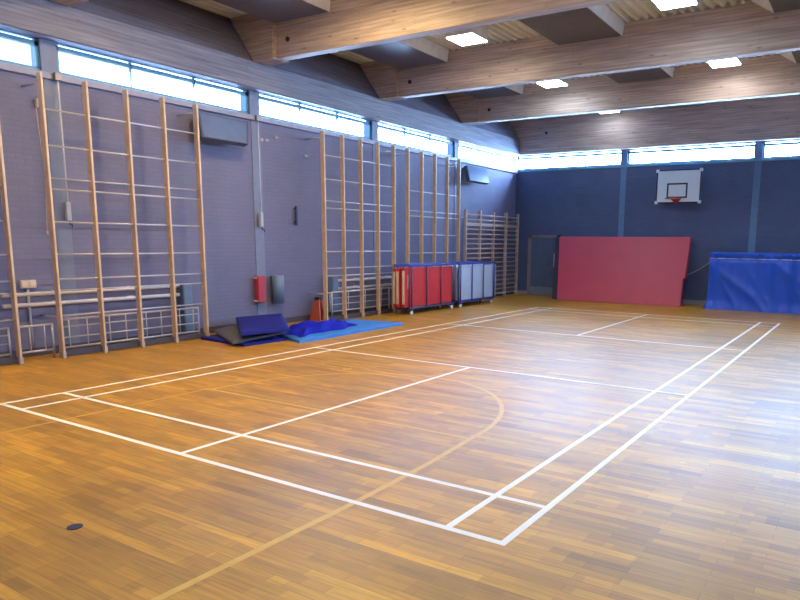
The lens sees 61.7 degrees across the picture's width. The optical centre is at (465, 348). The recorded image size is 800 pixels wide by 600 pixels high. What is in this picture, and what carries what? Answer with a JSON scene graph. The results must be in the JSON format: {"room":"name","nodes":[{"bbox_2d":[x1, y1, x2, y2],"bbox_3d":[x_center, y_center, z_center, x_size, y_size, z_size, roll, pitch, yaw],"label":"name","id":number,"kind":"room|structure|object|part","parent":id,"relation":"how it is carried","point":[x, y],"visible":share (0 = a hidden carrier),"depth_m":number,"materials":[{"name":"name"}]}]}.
{"room":"sports hall","nodes":[
{"label":"sports hall","id":0,"kind":"room"},
{"bbox_2d":[30,38,80,343],"bbox_3d":[-6.219,-2.236,10.103,0.292,4.590,0.230,6,11,31],"label":"pillar","id":1,"kind":"structure","parent":0,"point":[47,49],"depth_m":9.97,"materials":[{"name":"grey metal"}]},
{"bbox_2d":[53,72,72,227],"bbox_3d":[-5.984,-2.931,9.910,0.120,2.230,0.100,6,11,31],"label":"conduit","id":2,"kind":"object","parent":1,"relation":"attached to","point":[57,77],"depth_m":9.93,"materials":[{"name":"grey metal"}]},
{"bbox_3d":[-5.996,-3.036,9.901,0.032,1.840,0.022,6,11,31],"label":"rod","id":3,"kind":"part","parent":2,"relation":"part of","materials":[{"name":"grey metal"}]},
{"bbox_2d":[240,90,266,314],"bbox_3d":[-4.237,-2.728,13.307,0.292,4.590,0.230,6,11,31],"label":"pillar","id":4,"kind":"structure","parent":0,"point":[253,97],"depth_m":13.14,"materials":[{"name":"grey metal"}]},
{"bbox_2d":[255,115,264,231],"bbox_3d":[-4.033,-3.415,13.064,0.120,2.230,0.100,6,11,31],"label":"conduit","id":5,"kind":"object","parent":4,"relation":"attached to","point":[257,117],"depth_m":13.08,"materials":[{"name":"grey metal"}]},
{"bbox_3d":[-4.044,-3.520,13.055,0.032,1.840,0.022,6,11,31],"label":"rod","id":6,"kind":"part","parent":5,"relation":"part of","materials":[{"name":"grey metal"}]},
{"bbox_2d":[0,70,515,351],"bbox_3d":[-4.316,-2.486,13.251,0.300,4.130,23.100,6,11,31],"label":"wall","id":7,"kind":"structure","parent":0,"point":[290,179],"depth_m":12.19,"materials":[{"name":"paint"}]},
{"bbox_2d":[0,29,39,69],"bbox_3d":[-7.129,-4.040,8.154,0.060,0.490,3.540,6,11,31],"label":"window","id":8,"kind":"structure","parent":7,"relation":"in","point":[34,42],"depth_m":9.47,"materials":[{"name":"blue paint"}]},
{"bbox_2d":[19,280,35,346],"bbox_3d":[-6.402,-0.506,9.788,0.074,0.990,0.210,6,11,31],"label":"switch box","id":9,"kind":"object","parent":7,"relation":"attached to","point":[23,284],"visible":0.98,"depth_m":9.75,"materials":[{"name":"beige plastic"}]},
{"bbox_2d":[19,280,35,288],"bbox_3d":[-6.397,-0.935,9.718,0.074,0.120,0.210,6,11,31],"label":"switch","id":10,"kind":"object","parent":9,"relation":"attached to","point":[23,284],"depth_m":9.69,"materials":[{"name":"beige plastic"}]},
{"bbox_2d":[34,98,47,234],"bbox_3d":[-6.188,-2.635,9.723,0.060,1.940,0.058,6,11,31],"label":"hanging cord","id":11,"kind":"object","parent":7,"relation":"hanging from","point":[35,99],"visible":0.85,"depth_m":9.68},
{"bbox_2d":[0,285,179,297],"bbox_3d":[-5.836,-0.923,10.565,0.160,0.072,2.820,6,11,31],"label":"pipe","id":12,"kind":"object","parent":7,"relation":"attached to","point":[52,292],"visible":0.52,"depth_m":10.19,"materials":[{"name":"white metal"}]},
{"bbox_2d":[1,293,179,308],"bbox_3d":[-5.838,-0.770,10.590,0.160,0.072,2.820,6,11,31],"label":"pipe","id":13,"kind":"object","parent":7,"relation":"attached to","point":[128,297],"visible":0.71,"depth_m":10.32,"materials":[{"name":"white metal"}]},
{"bbox_2d":[56,43,248,113],"bbox_3d":[-5.154,-4.530,11.345,0.060,0.490,3.570,6,11,31],"label":"window","id":14,"kind":"structure","parent":7,"relation":"in","point":[129,65],"depth_m":11.06,"materials":[{"name":"blue paint"}]},
{"bbox_2d":[177,284,192,331],"bbox_3d":[-5.015,-0.721,11.891,0.222,0.860,0.196,6,11,31],"label":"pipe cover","id":15,"kind":"object","parent":7,"relation":"attached to","point":[185,291],"visible":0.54,"depth_m":11.82,"materials":[{"name":"metal"}]},
{"bbox_2d":[198,112,247,146],"bbox_3d":[-4.439,-3.951,12.088,0.414,0.470,1.150,6,11,31],"label":"wall heater","id":16,"kind":"object","parent":7,"relation":"attached to","point":[212,128],"visible":0.84,"depth_m":11.96,"materials":[{"name":"grey metal"}]},
{"bbox_2d":[0,290,513,358],"bbox_3d":[-4.211,-0.491,13.480,0.020,0.120,22.480,6,11,31],"label":"baseboard","id":17,"kind":"structure","parent":7,"relation":"attached to","point":[304,317],"depth_m":11.48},
{"bbox_2d":[0,62,517,173],"bbox_3d":[-4.144,-4.457,12.842,0.080,0.095,22.500,6,11,31],"label":"trim","id":18,"kind":"structure","parent":7,"relation":"attached to","point":[3,66],"depth_m":12.04,"materials":[{"name":"grey metal"}]},
{"bbox_2d":[253,276,265,302],"bbox_3d":[-4.128,-1.184,13.358,0.142,0.530,0.216,6,11,31],"label":"pad","id":19,"kind":"object","parent":7,"relation":"attached to","point":[259,281],"visible":1,"depth_m":13.29,"materials":[{"name":"red leather"}]},
{"bbox_2d":[270,275,284,303],"bbox_3d":[-3.861,-1.215,13.698,0.253,0.570,0.240,6,11,31],"label":"roll","id":20,"kind":"object","parent":7,"relation":"attached to","point":[276,281],"visible":1,"depth_m":13.61,"materials":[{"name":"grey metal"}]},
{"bbox_3d":[-3.957,-1.226,13.756,0.028,0.530,0.180,6,11,31],"label":"plate","id":21,"kind":"part","parent":20,"relation":"part of","materials":[{"name":"black metal"}]},
{"bbox_2d":[294,206,297,224],"bbox_3d":[-3.586,-2.804,14.055,0.060,0.400,0.060,6,11,31],"label":"grab rail","id":22,"kind":"object","parent":7,"relation":"attached to","point":[296,207],"visible":1,"depth_m":14.04,"materials":[{"name":"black metal"}]},
{"bbox_2d":[259,93,370,139],"bbox_3d":[-3.201,-5.014,14.503,0.060,0.490,3.460,6,11,31],"label":"window","id":23,"kind":"structure","parent":7,"relation":"in","point":[299,107],"depth_m":14.36,"materials":[{"name":"blue paint"}]},
{"bbox_2d":[327,275,338,311],"bbox_3d":[-3.026,-1.243,15.099,0.222,0.840,0.216,6,11,31],"label":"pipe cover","id":24,"kind":"object","parent":7,"relation":"attached to","point":[332,281],"visible":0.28,"depth_m":15.01,"materials":[{"name":"metal"}]},
{"bbox_2d":[338,283,391,289],"bbox_3d":[-2.432,-1.501,16.114,0.160,0.072,2.160,6,11,31],"label":"pipe","id":25,"kind":"object","parent":7,"relation":"attached to","point":[385,284],"visible":0.73,"depth_m":16.00,"materials":[{"name":"white metal"}]},
{"bbox_2d":[338,276,391,281],"bbox_3d":[-2.430,-1.679,16.086,0.160,0.072,2.160,6,11,31],"label":"pipe","id":26,"kind":"object","parent":7,"relation":"attached to","point":[385,277],"visible":0.73,"depth_m":16.04,"materials":[{"name":"white metal"}]},
{"bbox_2d":[378,123,453,156],"bbox_3d":[-1.275,-5.492,17.615,0.060,0.490,3.460,6,11,31],"label":"window","id":27,"kind":"structure","parent":7,"relation":"in","point":[404,132],"depth_m":17.50,"materials":[{"name":"blue paint"}]},
{"bbox_2d":[462,165,488,184],"bbox_3d":[0.290,-5.124,19.733,0.414,0.470,1.280,6,11,31],"label":"wall heater","id":28,"kind":"object","parent":7,"relation":"attached to","point":[473,174],"visible":1,"depth_m":19.53,"materials":[{"name":"white metal"}]},
{"bbox_3d":[0.393,-5.130,19.666,0.168,0.407,1.190,6,11,31],"label":"panel","id":29,"kind":"part","parent":28,"relation":"part of","materials":[{"name":"white metal"}]},
{"bbox_2d":[459,143,514,169],"bbox_3d":[0.696,-5.980,20.800,0.060,0.490,3.635,6,11,31],"label":"window","id":30,"kind":"structure","parent":7,"relation":"in","point":[477,149],"depth_m":20.74,"materials":[{"name":"blue paint"}]},
{"bbox_2d":[460,209,518,296],"bbox_3d":[0.752,-2.932,20.969,0.320,2.680,3.380,6,11,31],"label":"wall bars","id":31,"kind":"object","parent":7,"relation":"attached to","point":[479,224],"visible":0.69,"depth_m":21.02,"materials":[{"name":"brown wood"}]},
{"bbox_2d":[363,121,377,305],"bbox_3d":[-2.312,-3.205,16.419,0.292,4.590,0.230,6,11,31],"label":"pillar","id":32,"kind":"structure","parent":0,"point":[374,125],"depth_m":16.13,"materials":[{"name":"blue metal"}]},
{"bbox_2d":[0,294,799,599],"bbox_3d":[2.245,0.339,9.625,15.350,0.124,22.700,6,11,31],"label":"floor","id":33,"kind":"structure","parent":0,"point":[519,446],"depth_m":5.36,"materials":[{"name":"brown wood"}]},
{"bbox_2d":[0,327,11,356],"bbox_3d":[-6.822,0.078,8.506,0.032,0.515,1.832,6,11,31],"label":"guard rail","id":34,"kind":"object","parent":33,"relation":"on","point":[4,328],"visible":0.94,"depth_m":9.23,"materials":[{"name":"metal"}]},
{"bbox_2d":[0,125,23,364],"bbox_3d":[-7.039,-1.615,8.044,0.544,4.000,2.534,6,11,31],"label":"climbing frame","id":35,"kind":"object","parent":33,"relation":"on","point":[18,359],"visible":1,"depth_m":9.06,"materials":[{"name":"wood"}]},
{"bbox_2d":[20,323,55,357],"bbox_3d":[-6.172,-0.083,9.556,0.032,0.515,0.502,6,11,31],"label":"guard rail","id":36,"kind":"object","parent":33,"relation":"on","point":[46,324],"visible":0.73,"depth_m":9.63,"materials":[{"name":"metal"}]},
{"bbox_3d":[-6.169,-0.322,9.518,0.030,0.030,0.490,6,11,31],"label":"rail","id":37,"kind":"part","parent":36,"relation":"part of","materials":[{"name":"metal"}]},
{"bbox_3d":[-6.174,0.043,9.576,0.030,0.030,0.490,6,11,31],"label":"rail","id":38,"kind":"part","parent":36,"relation":"part of","materials":[{"name":"metal"}]},
{"bbox_2d":[21,71,209,357],"bbox_3d":[-5.436,-2.013,10.636,0.544,4.000,2.534,6,11,31],"label":"climbing frame","id":39,"kind":"object","parent":33,"relation":"on","point":[104,347],"visible":0.93,"depth_m":10.37,"materials":[{"name":"brown wood"}]},
{"bbox_2d":[63,307,199,348],"bbox_3d":[-5.371,-0.306,10.847,0.032,0.565,2.392,6,11,31],"label":"guard rail","id":40,"kind":"object","parent":33,"relation":"on","point":[192,308],"visible":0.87,"depth_m":10.71,"materials":[{"name":"metal"}]},
{"bbox_3d":[-5.369,-0.461,10.821,0.022,0.022,2.380,6,11,31],"label":"rail","id":41,"kind":"part","parent":40,"relation":"part of","materials":[{"name":"metal"}]},
{"bbox_3d":[-5.371,-0.303,10.847,0.022,0.022,2.380,6,11,31],"label":"rail","id":42,"kind":"part","parent":40,"relation":"part of","materials":[{"name":"metal"}]},
{"bbox_3d":[-5.368,-0.570,10.804,0.030,0.030,2.380,6,11,31],"label":"rail","id":43,"kind":"part","parent":40,"relation":"part of","materials":[{"name":"metal"}]},
{"bbox_3d":[-5.373,-0.155,10.871,0.030,0.030,2.380,6,11,31],"label":"rail","id":44,"kind":"part","parent":40,"relation":"part of","materials":[{"name":"metal"}]},
{"bbox_2d":[201,334,284,346],"bbox_3d":[-3.981,-0.193,11.901,1.583,0.040,1.096,7,11,35],"label":"floor mat","id":45,"kind":"object","parent":33,"relation":"on","point":[215,338],"visible":0.38,"depth_m":11.48,"materials":[{"name":"blue plastic"}]},
{"bbox_2d":[213,324,286,344],"bbox_3d":[-3.918,-0.337,11.989,1.050,0.210,1.915,-5,11,-33],"label":"floor mat","id":46,"kind":"object","parent":45,"relation":"on","point":[231,333],"visible":0.46,"depth_m":11.52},
{"bbox_2d":[236,313,289,335],"bbox_3d":[-3.723,-0.445,12.144,0.877,0.129,2.374,-2,10,-19],"label":"floor mat","id":47,"kind":"object","parent":46,"relation":"on","point":[269,323],"visible":1,"depth_m":11.82,"materials":[{"name":"blue plastic"}]},
{"bbox_2d":[310,297,323,320],"bbox_3d":[-3.250,-0.874,14.677,0.300,0.520,0.260,6,11,31],"label":"folding stand","id":48,"kind":"object","parent":33,"relation":"on","point":[317,313],"visible":0.94,"depth_m":14.62,"materials":[{"name":"orange plastic"}]},
{"bbox_3d":[-3.212,-0.854,14.743,0.300,0.460,0.115,6,11,31],"label":"panel","id":49,"kind":"part","parent":48,"relation":"part of","materials":[{"name":"orange plastic"}]},
{"bbox_2d":[275,319,402,342],"bbox_3d":[-2.675,-0.370,13.087,1.354,0.045,3.122,6,10,29],"label":"floor mat","id":50,"kind":"object","parent":33,"relation":"on","point":[362,325],"visible":0.61,"depth_m":12.79,"materials":[{"name":"blue plastic"}]},
{"bbox_2d":[285,318,356,337],"bbox_3d":[-2.785,-0.473,13.021,1.069,0.171,2.350,6,11,31],"label":"mat cover","id":51,"kind":"object","parent":50,"relation":"on","point":[302,329],"visible":0.94,"depth_m":12.66,"materials":[{"name":"blue fabric"}]},
{"bbox_2d":[305,131,395,320],"bbox_3d":[-2.563,-2.725,15.279,0.544,4.000,2.458,6,11,31],"label":"climbing frame","id":52,"kind":"object","parent":33,"relation":"on","point":[378,311],"visible":0.88,"depth_m":15.07,"materials":[{"name":"brown wood"}]},
{"bbox_2d":[329,287,389,315],"bbox_3d":[-2.442,-1.067,15.574,0.032,0.635,2.126,6,11,31],"label":"guard rail","id":53,"kind":"object","parent":33,"relation":"on","point":[388,293],"visible":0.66,"depth_m":15.43,"materials":[{"name":"metal"}]},
{"bbox_3d":[-2.430,-0.944,15.617,0.030,0.030,2.060,6,11,31],"label":"rail","id":54,"kind":"part","parent":53,"relation":"part of","materials":[{"name":"metal"}]},
{"bbox_3d":[-2.428,-1.092,15.593,0.022,0.022,2.060,6,11,31],"label":"rail","id":55,"kind":"part","parent":53,"relation":"part of","materials":[{"name":"metal"}]},
{"bbox_3d":[-2.426,-1.230,15.571,0.022,0.022,2.060,6,11,31],"label":"rail","id":56,"kind":"part","parent":53,"relation":"part of","materials":[{"name":"metal"}]},
{"bbox_2d":[394,262,455,313],"bbox_3d":[-1.001,-1.549,16.906,0.480,1.199,2.076,6,11,31],"label":"trolley","id":57,"kind":"object","parent":33,"relation":"on","point":[411,265],"visible":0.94,"depth_m":16.58,"materials":[{"name":"metal"}]},
{"bbox_2d":[393,268,395,306],"bbox_3d":[-1.174,-1.583,16.847,0.090,0.931,2.110,6,11,31],"label":"mat","id":58,"kind":"object","parent":57,"relation":"on","point":[394,269],"visible":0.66,"depth_m":15.95,"materials":[{"name":"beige plastic"}]},
{"bbox_2d":[396,268,401,307],"bbox_3d":[-1.071,-1.573,16.756,0.090,0.943,2.160,6,11,31],"label":"mat","id":59,"kind":"object","parent":57,"relation":"on","point":[398,270],"visible":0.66,"depth_m":15.87,"materials":[{"name":"red plastic"}]},
{"bbox_3d":[-1.181,-2.137,16.927,0.040,0.050,2.040,6,11,31],"label":"rail","id":60,"kind":"part","parent":57,"relation":"part of","materials":[{"name":"blue metal"}]},
{"bbox_2d":[402,266,451,307],"bbox_3d":[-0.943,-1.569,16.706,0.092,0.955,2.110,6,11,31],"label":"mat","id":61,"kind":"object","parent":57,"relation":"on","point":[434,272],"visible":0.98,"depth_m":16.61,"materials":[{"name":"red plastic"}]},
{"bbox_3d":[-0.806,-2.091,16.702,0.040,0.040,2.040,6,11,31],"label":"rail","id":62,"kind":"part","parent":57,"relation":"part of","materials":[{"name":"blue metal"}]},
{"bbox_2d":[395,148,460,310],"bbox_3d":[-1.013,-3.109,17.784,0.544,4.000,2.438,6,11,31],"label":"climbing frame","id":63,"kind":"object","parent":33,"relation":"on","point":[407,151],"visible":0.82,"depth_m":17.44,"materials":[{"name":"brown wood"}]},
{"bbox_2d":[445,261,494,306],"bbox_3d":[0.146,-1.834,18.761,0.480,1.199,1.996,6,11,31],"label":"trolley","id":64,"kind":"object","parent":33,"relation":"on","point":[465,262],"visible":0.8,"depth_m":18.45,"materials":[{"name":"metal"}]},
{"bbox_2d":[455,267,457,300],"bbox_3d":[0.264,-1.867,18.790,0.055,0.910,2.000,6,11,31],"label":"mat","id":65,"kind":"object","parent":64,"relation":"on","point":[456,295],"visible":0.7,"depth_m":17.95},
{"bbox_3d":[-0.034,-2.422,18.782,0.040,0.050,1.960,6,11,31],"label":"rail","id":66,"kind":"part","parent":64,"relation":"part of","materials":[{"name":"blue metal"}]},
{"bbox_2d":[452,264,485,299],"bbox_3d":[0.115,-1.888,18.843,0.055,0.930,1.940,6,11,31],"label":"mat","id":67,"kind":"object","parent":64,"relation":"on","point":[481,264],"visible":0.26,"depth_m":18.05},
{"bbox_2d":[458,264,495,300],"bbox_3d":[0.338,-1.876,18.760,0.055,0.940,2.030,6,11,31],"label":"mat","id":68,"kind":"object","parent":64,"relation":"on","point":[466,270],"visible":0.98,"depth_m":18.68,"materials":[{"name":"fabric"}]},
{"bbox_3d":[0.342,-2.375,18.557,0.040,0.040,1.960,6,11,31],"label":"rail","id":69,"kind":"part","parent":64,"relation":"part of","materials":[{"name":"blue metal"}]},
{"bbox_2d":[552,237,559,298],"bbox_3d":[4.496,-2.422,20.473,4.067,1.930,1.043,6,11,31],"label":"mat","id":70,"kind":"object","parent":33,"relation":"on","point":[556,259],"visible":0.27,"depth_m":21.28,"materials":[{"name":"plastic"}]},
{"bbox_2d":[557,237,691,306],"bbox_3d":[4.592,-2.389,20.137,4.100,1.975,1.129,6,11,31],"label":"mat","id":71,"kind":"object","parent":33,"relation":"on","point":[621,270],"visible":1,"depth_m":19.92,"materials":[{"name":"red plastic"}]},
{"bbox_2d":[703,252,799,313],"bbox_3d":[8.370,-1.773,17.900,3.576,1.565,1.175,6,11,31],"label":"mat","id":72,"kind":"object","parent":33,"relation":"on","point":[737,281],"visible":1,"depth_m":17.81,"materials":[{"name":"blue plastic"}]},
{"bbox_2d":[447,141,458,261],"bbox_3d":[-0.386,-3.682,19.530,0.292,4.590,0.230,6,11,31],"label":"pillar","id":73,"kind":"structure","parent":0,"point":[455,144],"depth_m":19.22,"materials":[{"name":"blue concrete"}]},
{"bbox_2d":[180,0,779,93],"bbox_3d":[2.389,-5.632,8.620,16.800,0.205,23.300,6,11,31],"label":"ceiling","id":74,"kind":"structure","parent":0,"point":[628,10],"depth_m":12.38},
{"bbox_2d":[48,0,87,6],"bbox_3d":[0.399,-4.659,5.636,15.890,0.865,0.400,6,11,31],"label":"cross beam","id":75,"kind":"structure","parent":74,"relation":"attached to","point":[68,3],"depth_m":9.43,"materials":[{"name":"brown wood"}]},
{"bbox_2d":[0,0,523,157],"bbox_3d":[-4.329,-5.661,12.772,0.870,1.390,23.100,6,11,31],"label":"beam","id":76,"kind":"structure","parent":74,"relation":"attached to","point":[177,36],"depth_m":12.02,"materials":[{"name":"brown wood"}]},
{"bbox_2d":[213,0,329,23],"bbox_3d":[-4.015,-5.814,10.431,1.780,0.272,3.580,6,11,31],"label":"duct","id":77,"kind":"object","parent":74,"relation":"attached to","point":[275,11],"visible":1,"depth_m":11.39,"materials":[{"name":"grey paint"}]},
{"bbox_2d":[348,37,448,68],"bbox_3d":[-2.050,-6.301,13.606,1.780,0.272,3.550,6,11,31],"label":"duct","id":78,"kind":"object","parent":74,"relation":"attached to","point":[419,51],"visible":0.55,"depth_m":14.14,"materials":[{"name":"grey paint"}]},
{"bbox_2d":[229,0,624,65],"bbox_3d":[2.371,-5.148,8.824,15.890,0.865,0.400,6,11,31],"label":"cross beam","id":79,"kind":"structure","parent":74,"relation":"attached to","point":[348,24],"depth_m":11.10,"materials":[{"name":"brown wood"}]},
{"bbox_2d":[446,25,487,45],"bbox_3d":[0.030,-6.088,12.796,0.600,0.300,0.600,6,11,31],"label":"ceiling light","id":80,"kind":"object","parent":74,"relation":"hanging from","point":[474,35],"visible":0.74,"depth_m":12.69,"materials":[{"name":"white plastic"}]},
{"bbox_2d":[447,33,486,45],"bbox_3d":[0.028,-5.948,12.819,0.570,0.016,0.570,6,11,31],"label":"diffuser","id":81,"kind":"object","parent":80,"relation":"attached to","point":[463,39],"depth_m":12.73,"materials":[{"name":"white plastic"}]},
{"bbox_2d":[462,84,523,98],"bbox_3d":[-0.107,-6.783,16.747,1.780,0.272,3.500,6,11,31],"label":"duct","id":82,"kind":"object","parent":74,"relation":"attached to","point":[512,90],"visible":0.29,"depth_m":17.63,"materials":[{"name":"grey metal"}]},
{"bbox_2d":[536,79,567,87],"bbox_3d":[2.128,-6.627,16.301,0.600,0.300,0.600,6,11,31],"label":"ceiling light","id":83,"kind":"object","parent":74,"relation":"hanging from","point":[563,82],"visible":0.41,"depth_m":16.26,"materials":[{"name":"white plastic"}]},
{"bbox_2d":[534,115,573,119],"bbox_3d":[1.797,-7.255,19.825,1.780,0.272,3.400,6,11,31],"label":"duct","id":84,"kind":"object","parent":74,"relation":"attached to","point":[567,115],"visible":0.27,"depth_m":21.04,"materials":[{"name":"grey metal"}]},
{"bbox_2d":[518,4,624,44],"bbox_3d":[1.336,-5.926,11.568,1.780,0.272,3.550,6,11,31],"label":"duct","id":85,"kind":"object","parent":74,"relation":"attached to","point":[597,22],"visible":0.7,"depth_m":12.11,"materials":[{"name":"grey paint"}]},
{"bbox_2d":[359,1,799,101],"bbox_3d":[4.327,-5.633,11.986,15.890,0.865,0.400,6,11,31],"label":"cross beam","id":86,"kind":"structure","parent":74,"relation":"attached to","point":[739,30],"depth_m":12.82,"materials":[{"name":"brown wood"}]},
{"bbox_2d":[444,54,799,124],"bbox_3d":[6.258,-6.112,15.106,15.890,0.865,0.400,6,11,31],"label":"cross beam","id":87,"kind":"structure","parent":74,"relation":"attached to","point":[768,75],"depth_m":16.20,"materials":[{"name":"brown wood"}]},
{"bbox_2d":[604,66,674,82],"bbox_3d":[3.279,-6.408,14.709,1.780,0.272,3.500,6,11,31],"label":"duct","id":88,"kind":"object","parent":74,"relation":"attached to","point":[661,72],"visible":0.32,"depth_m":15.61,"materials":[{"name":"grey metal"}]},
{"bbox_2d":[498,94,799,157],"bbox_3d":[8.213,-6.388,18.304,16.450,1.350,0.535,6,11,31],"label":"beam","id":89,"kind":"structure","parent":74,"relation":"attached to","point":[776,118],"depth_m":19.45,"materials":[{"name":"brown wood"}]},
{"bbox_2d":[652,0,697,9],"bbox_3d":[3.346,-5.693,10.627,0.600,0.300,0.600,6,11,31],"label":"ceiling light","id":90,"kind":"object","parent":74,"relation":"hanging from","point":[662,4],"visible":1,"depth_m":10.72,"materials":[{"name":"white plastic"}]},
{"bbox_2d":[656,103,705,108],"bbox_3d":[5.184,-6.880,17.787,1.780,0.272,3.400,6,11,31],"label":"duct","id":91,"kind":"object","parent":74,"relation":"attached to","point":[698,103],"visible":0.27,"depth_m":18.96,"materials":[{"name":"grey metal"}]},
{"bbox_2d":[708,57,741,67],"bbox_3d":[5.536,-6.242,14.204,0.600,0.300,0.600,6,11,31],"label":"ceiling light","id":92,"kind":"object","parent":74,"relation":"hanging from","point":[735,61],"visible":0.32,"depth_m":14.22,"materials":[{"name":"white plastic"}]},
{"bbox_2d":[750,0,799,12],"bbox_3d":[4.722,-5.552,9.530,1.780,0.272,3.550,6,11,31],"label":"duct","id":93,"kind":"object","parent":74,"relation":"attached to","point":[775,6],"visible":1,"depth_m":10.98,"materials":[{"name":"grey paint"}]},
{"bbox_2d":[778,50,799,62],"bbox_3d":[6.666,-6.034,12.672,1.780,0.272,3.500,6,11,31],"label":"duct","id":94,"kind":"object","parent":74,"relation":"attached to","point":[794,56],"visible":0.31,"depth_m":14.03,"materials":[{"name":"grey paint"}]},
{"bbox_2d":[618,150,627,236],"bbox_3d":[4.920,-3.881,20.823,0.180,4.470,0.292,6,11,31],"label":"pillar","id":95,"kind":"structure","parent":0,"point":[624,161],"depth_m":20.55,"materials":[{"name":"blue paint"}]},
{"bbox_2d":[513,159,799,300],"bbox_3d":[8.221,-3.232,18.899,15.150,4.130,0.300,6,11,31],"label":"wall","id":96,"kind":"structure","parent":0,"point":[581,202],"depth_m":19.83,"materials":[{"name":"paint"}]},
{"bbox_2d":[527,235,559,295],"bbox_3d":[2.599,-2.769,22.246,1.150,2.000,0.060,6,11,31],"label":"door","id":97,"kind":"structure","parent":96,"relation":"in","point":[541,248],"depth_m":22.27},
{"bbox_3d":[2.586,-1.928,22.369,0.920,0.260,0.007,6,11,31],"label":"kick plate","id":98,"kind":"part","parent":97,"relation":"part of","materials":[{"name":"grey metal"}]},
{"bbox_2d":[517,150,621,169],"bbox_3d":[3.298,-6.047,21.430,3.620,0.490,0.060,6,11,31],"label":"window","id":99,"kind":"structure","parent":96,"relation":"in","point":[614,152],"depth_m":21.34,"materials":[{"name":"blue paint"}]},
{"bbox_2d":[517,290,705,304],"bbox_3d":[8.111,-1.232,19.084,15.150,0.120,0.020,6,11,31],"label":"baseboard","id":100,"kind":"structure","parent":96,"relation":"attached to","point":[699,302],"depth_m":19.94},
{"bbox_2d":[517,157,799,171],"bbox_3d":[8.167,-5.220,18.443,15.150,0.060,0.050,6,11,31],"label":"trim","id":101,"kind":"structure","parent":96,"relation":"attached to","point":[787,158],"depth_m":19.74,"materials":[{"name":"blue paint"}]},
{"bbox_2d":[654,168,703,203],"bbox_3d":[6.194,-4.714,19.376,1.044,0.990,1.054,-1,9,-10],"label":"basketball backboard","id":102,"kind":"object","parent":96,"relation":"attached to","point":[677,185],"visible":1,"depth_m":19.32,"materials":[{"name":"white paint"}]},
{"bbox_2d":[628,142,755,164],"bbox_3d":[6.552,-5.687,19.472,3.650,0.490,0.060,6,11,31],"label":"window","id":103,"kind":"structure","parent":96,"relation":"in","point":[749,144],"depth_m":19.38,"materials":[{"name":"blue paint"}]},
{"bbox_2d":[763,139,799,158],"bbox_3d":[9.810,-5.326,17.511,3.630,0.490,0.060,6,11,31],"label":"window","id":104,"kind":"structure","parent":96,"relation":"in","point":[783,142],"depth_m":18.19,"materials":[{"name":"clear glass"}]},
{"bbox_2d":[748,142,763,252],"bbox_3d":[8.187,-3.519,18.857,0.180,4.470,0.292,6,11,31],"label":"pillar","id":105,"kind":"structure","parent":0,"point":[759,145],"depth_m":18.62,"materials":[{"name":"blue paint"}]}
]}

